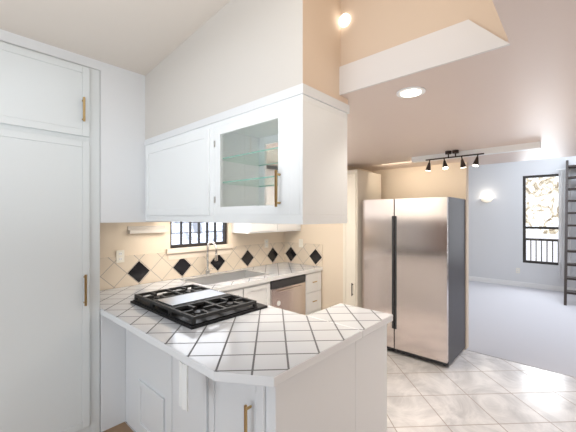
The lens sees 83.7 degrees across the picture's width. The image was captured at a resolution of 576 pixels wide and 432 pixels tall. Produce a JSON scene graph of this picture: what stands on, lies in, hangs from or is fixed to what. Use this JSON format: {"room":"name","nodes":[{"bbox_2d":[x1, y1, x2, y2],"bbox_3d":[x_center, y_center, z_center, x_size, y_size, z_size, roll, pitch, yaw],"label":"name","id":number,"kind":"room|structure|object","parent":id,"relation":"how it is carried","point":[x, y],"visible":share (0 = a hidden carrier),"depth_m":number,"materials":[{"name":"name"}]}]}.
{"room":"kitchen","nodes":[
{"label":"kitchen","id":0,"kind":"room"},
{"bbox_2d":[0,29,169,222],"bbox_3d":[-1.813,-0.650,2.371,0.640,1.400,2.025,0,0,42],"label":"wall","id":1,"kind":"structure","parent":0,"point":[122,146],"depth_m":2.46,"materials":[{"name":"white paint"}]},
{"bbox_2d":[0,0,230,75],"bbox_3d":[-0.459,-1.431,-0.348,6.300,0.705,4.220,0,0,42],"label":"ceiling","id":2,"kind":"structure","parent":0,"point":[144,37],"depth_m":1.99,"materials":[{"name":"beige paint"}]},
{"bbox_2d":[103,422,133,431],"bbox_3d":[-2.172,1.599,0.837,2.370,0.003,3.670,0,0,42],"label":"floor","id":3,"kind":"structure","parent":0,"point":[123,427],"depth_m":2.40,"materials":[{"name":"brown"}]},
{"bbox_2d":[100,222,283,290],"bbox_3d":[-0.313,-0.200,4.572,0.100,3.600,11.700,0,0,42],"label":"wall","id":4,"kind":"structure","parent":0,"point":[114,237],"depth_m":3.25,"materials":[{"name":"beige paint"}]},
{"bbox_2d":[128,225,167,233],"bbox_3d":[-1.410,0.135,3.245,0.059,0.070,0.380,0,0,42],"label":"shelf rail","id":5,"kind":"object","parent":4,"relation":"attached to","point":[144,229],"visible":1,"depth_m":3.23,"materials":[{"name":"grey"}]},
{"bbox_2d":[166,222,232,259],"bbox_3d":[-1.020,0.020,3.749,0.110,0.900,0.870,0,0,42],"label":"kitchen window","id":6,"kind":"structure","parent":4,"relation":"in","point":[191,244],"depth_m":3.69,"materials":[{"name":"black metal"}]},
{"bbox_2d":[100,242,322,289],"bbox_3d":[-0.707,0.532,3.544,0.700,0.295,2.712,0,0,42],"label":"backsplash band","id":7,"kind":"object","parent":4,"relation":"attached to","point":[130,270],"visible":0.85,"depth_m":3.66,"materials":[{"name":"beige tile"}]},
{"bbox_2d":[116,250,123,262],"bbox_3d":[-1.598,0.385,3.064,0.008,0.116,0.072,0,0,42],"label":"electrical outlet","id":8,"kind":"object","parent":7,"relation":"attached to","point":[119,256],"visible":1,"depth_m":3.06,"materials":[{"name":"white plastic"}]},
{"bbox_2d":[264,239,267,247],"bbox_3d":[-0.300,0.385,4.493,0.008,0.116,0.072,0,0,42],"label":"electrical outlet","id":9,"kind":"object","parent":7,"relation":"attached to","point":[265,243],"visible":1,"depth_m":4.49,"materials":[{"name":"white plastic"}]},
{"bbox_2d":[299,239,302,246],"bbox_3d":[0.180,0.385,4.550,0.072,0.116,0.012,0,0,42],"label":"light switch","id":10,"kind":"object","parent":7,"relation":"attached to","point":[300,242],"visible":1,"depth_m":4.54,"materials":[{"name":"white plastic"}]},
{"bbox_2d":[232,169,300,233],"bbox_3d":[-0.259,-0.195,4.305,0.333,0.810,0.977,0,0,42],"label":"upper cabinet","id":11,"kind":"object","parent":4,"relation":"attached to","point":[248,228],"visible":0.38,"depth_m":4.08,"materials":[{"name":"white wood"}]},
{"bbox_2d":[144,0,349,145],"bbox_3d":[-0.411,-0.985,2.199,1.667,0.830,0.408,0,0,42],"label":"soffit","id":12,"kind":"structure","parent":0,"point":[231,58],"depth_m":1.77,"materials":[{"name":"beige paint"}]},
{"bbox_2d":[145,122,264,223],"bbox_3d":[-0.677,-0.265,2.430,0.958,0.610,0.402,0,0,42],"label":"upper cabinet","id":13,"kind":"object","parent":12,"relation":"hanging from","point":[216,172],"depth_m":2.11,"materials":[{"name":"white wood"}]},
{"bbox_2d":[284,166,347,309],"bbox_3d":[0.361,0.475,4.474,1.030,2.250,0.100,0,0,42],"label":"wall","id":14,"kind":"structure","parent":0,"point":[329,237],"depth_m":4.25,"materials":[{"name":"beige paint"}]},
{"bbox_2d":[125,348,575,431],"bbox_3d":[0.422,1.650,0.696,6.400,0.100,6.950,0,0,42],"label":"floor","id":15,"kind":"structure","parent":0,"point":[467,391],"depth_m":2.85,"materials":[{"name":"tile"}]},
{"bbox_2d":[0,41,99,431],"bbox_3d":[-2.033,0.265,2.080,0.700,2.670,1.297,0,0,42],"label":"pantry","id":16,"kind":"object","parent":15,"relation":"on","point":[49,243],"visible":1,"depth_m":2.13,"materials":[{"name":"white wood"}]},
{"bbox_2d":[100,284,190,430],"bbox_3d":[-1.178,1.162,2.875,0.878,0.875,0.696,0,0,42],"label":"base cabinet","id":17,"kind":"object","parent":15,"relation":"on","point":[117,314],"depth_m":2.44,"materials":[{"name":"white wood"}]},
{"bbox_2d":[130,284,267,329],"bbox_3d":[-0.693,0.643,2.451,0.890,0.071,0.630,0,0,42],"label":"cooktop","id":18,"kind":"object","parent":17,"relation":"in","point":[195,307],"visible":1,"depth_m":2.28,"materials":[{"name":"black metal"}]},
{"bbox_2d":[136,312,177,431],"bbox_3d":[-0.701,1.162,2.442,0.410,0.875,0.696,0,0,42],"label":"base cabinet","id":19,"kind":"object","parent":15,"relation":"on","point":[148,324],"depth_m":2.20,"materials":[{"name":"white wood"}]},
{"bbox_2d":[160,308,283,431],"bbox_3d":[-0.353,1.162,2.126,0.530,0.875,0.696,0,0,42],"label":"base cabinet","id":20,"kind":"object","parent":15,"relation":"on","point":[178,342],"depth_m":1.94,"materials":[{"name":"white"}]},
{"bbox_2d":[179,361,187,411],"bbox_3d":[-0.516,0.839,1.587,0.075,0.222,0.016,0,0,42],"label":"hanging towel","id":21,"kind":"object","parent":20,"relation":"hanging from","point":[183,385],"visible":0.96,"depth_m":1.58,"materials":[{"name":"white fabric"}]},
{"bbox_2d":[172,241,322,315],"bbox_3d":[-0.387,0.942,3.869,0.712,1.316,1.777,0,0,42],"label":"base cabinet","id":22,"kind":"object","parent":15,"relation":"on","point":[293,287],"depth_m":3.80,"materials":[{"name":"white tile"}]},
{"bbox_2d":[196,316,359,431],"bbox_3d":[-0.039,1.162,1.840,0.560,0.875,0.696,0,0,42],"label":"base cabinet","id":23,"kind":"object","parent":15,"relation":"on","point":[271,369],"depth_m":1.64,"materials":[{"name":"white"}]},
{"bbox_2d":[312,308,391,431],"bbox_3d":[0.407,1.162,2.189,0.370,0.875,0.420,0,0,42],"label":"base cabinet","id":24,"kind":"object","parent":15,"relation":"on","point":[372,330],"depth_m":2.08,"materials":[{"name":"white wood"}]},
{"bbox_2d":[343,170,380,307],"bbox_3d":[0.970,0.515,4.222,0.206,2.170,0.694,0,0,42],"label":"tall cabinet","id":25,"kind":"object","parent":15,"relation":"on","point":[363,185],"visible":0.5,"depth_m":3.99,"materials":[{"name":"beige wood"}]},
{"bbox_2d":[362,197,464,365],"bbox_3d":[1.516,0.700,3.918,0.992,1.800,0.710,0,0,42],"label":"fridge","id":26,"kind":"object","parent":15,"relation":"on","point":[413,266],"visible":0.88,"depth_m":3.58,"materials":[{"name":"grey metal"}]},
{"bbox_2d":[348,162,468,348],"bbox_3d":[1.452,0.475,4.077,1.320,2.250,0.780,0,0,42],"label":"wall","id":27,"kind":"structure","parent":0,"point":[452,180],"depth_m":4.08,"materials":[{"name":"beige paint"}]},
{"bbox_2d":[339,0,500,65],"bbox_3d":[0.582,-1.310,1.521,0.732,1.280,0.114,0,0,42],"label":"wall","id":28,"kind":"structure","parent":0,"point":[372,27],"depth_m":1.53,"materials":[{"name":"beige paint"}]},
{"bbox_2d":[267,0,575,170],"bbox_3d":[1.669,-0.698,1.995,6.300,0.205,4.150,0,0,42],"label":"ceiling","id":29,"kind":"structure","parent":0,"point":[494,99],"depth_m":1.72,"materials":[{"name":"beige paint"}]},
{"bbox_2d":[396,86,425,97],"bbox_3d":[0.643,-0.645,1.684,0.144,0.008,0.144,0,0,42],"label":"recessed light","id":30,"kind":"object","parent":29,"relation":"in","point":[410,92],"visible":1,"depth_m":1.67,"materials":[{"name":"white"}]},
{"bbox_2d":[425,150,483,170],"bbox_3d":[1.634,-0.558,3.189,0.538,0.182,0.104,0,0,42],"label":"track light","id":31,"kind":"object","parent":29,"relation":"attached to","point":[463,164],"visible":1,"depth_m":3.17,"materials":[{"name":"brown metal"}]},
{"bbox_2d":[485,0,507,40],"bbox_3d":[0.604,-1.310,0.882,0.100,1.280,1.030,0,0,42],"label":"wall","id":32,"kind":"structure","parent":0,"point":[489,4],"depth_m":1.25,"materials":[{"name":"beige paint"}]},
{"bbox_2d":[464,280,575,376],"bbox_3d":[4.355,1.648,5.027,6.400,0.104,4.750,0,0,42],"label":"floor","id":33,"kind":"structure","parent":0,"point":[534,327],"depth_m":4.69,"materials":[{"name":"grey carpet"}]},
{"bbox_2d":[564,160,575,305],"bbox_3d":[5.645,0.225,6.015,0.700,2.750,1.348,0,0,42],"label":"ladder","id":34,"kind":"object","parent":33,"relation":"on","point":[566,264],"visible":0.96,"depth_m":6.10,"materials":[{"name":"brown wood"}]},
{"bbox_2d":[469,156,575,287],"bbox_3d":[5.918,-0.200,6.748,6.400,3.600,0.100,0,0,42],"label":"wall","id":35,"kind":"structure","parent":0,"point":[496,237],"depth_m":7.47,"materials":[{"name":"white paint"}]},
{"bbox_2d":[481,198,492,201],"bbox_3d":[4.742,-0.375,7.684,0.250,0.090,0.094,0,0,42],"label":"sconce","id":36,"kind":"object","parent":35,"relation":"attached to","point":[486,199],"visible":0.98,"depth_m":7.66,"materials":[{"name":"white glass"}]},
{"bbox_2d":[469,276,575,291],"bbox_3d":[5.917,1.543,6.671,6.300,0.106,0.015,0,0,42],"label":"baseboard","id":37,"kind":"structure","parent":35,"relation":"attached to","point":[523,284],"depth_m":7.26,"materials":[{"name":"white"}]},
{"bbox_2d":[523,174,558,264],"bbox_3d":[5.589,0.075,7.040,0.720,1.950,0.050,0,0,42],"label":"window","id":38,"kind":"structure","parent":35,"relation":"in","point":[525,227],"depth_m":7.15,"materials":[{"name":"brown metal"}]},
{"bbox_2d":[556,168,573,278],"bbox_3d":[5.779,0.166,6.713,0.280,2.308,0.040,0,0,42],"label":"curtain","id":39,"kind":"object","parent":35,"relation":"hanging from","point":[562,179],"visible":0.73,"depth_m":6.72,"materials":[{"name":"white fabric"}]},
{"label":"outside","id":40,"kind":"structure","parent":0,"visible":0},
{"bbox_2d":[172,222,222,244],"bbox_3d":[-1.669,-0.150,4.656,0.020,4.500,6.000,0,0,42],"label":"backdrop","id":41,"kind":"structure","parent":40,"point":[175,229],"depth_m":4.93,"materials":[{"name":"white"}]},
{"bbox_2d":[526,176,558,261],"bbox_3d":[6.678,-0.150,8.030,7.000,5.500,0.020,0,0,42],"label":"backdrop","id":42,"kind":"structure","parent":40,"point":[542,233],"depth_m":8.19,"materials":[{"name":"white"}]},
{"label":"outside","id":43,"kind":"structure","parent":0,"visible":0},
{"bbox_2d":[526,238,558,262],"bbox_3d":[6.093,0.865,7.535,3.200,0.670,1.100,0,0,42],"label":"deck railing","id":44,"kind":"object","parent":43,"point":[541,240],"depth_m":7.45,"materials":[{"name":"brown metal"}]}
]}

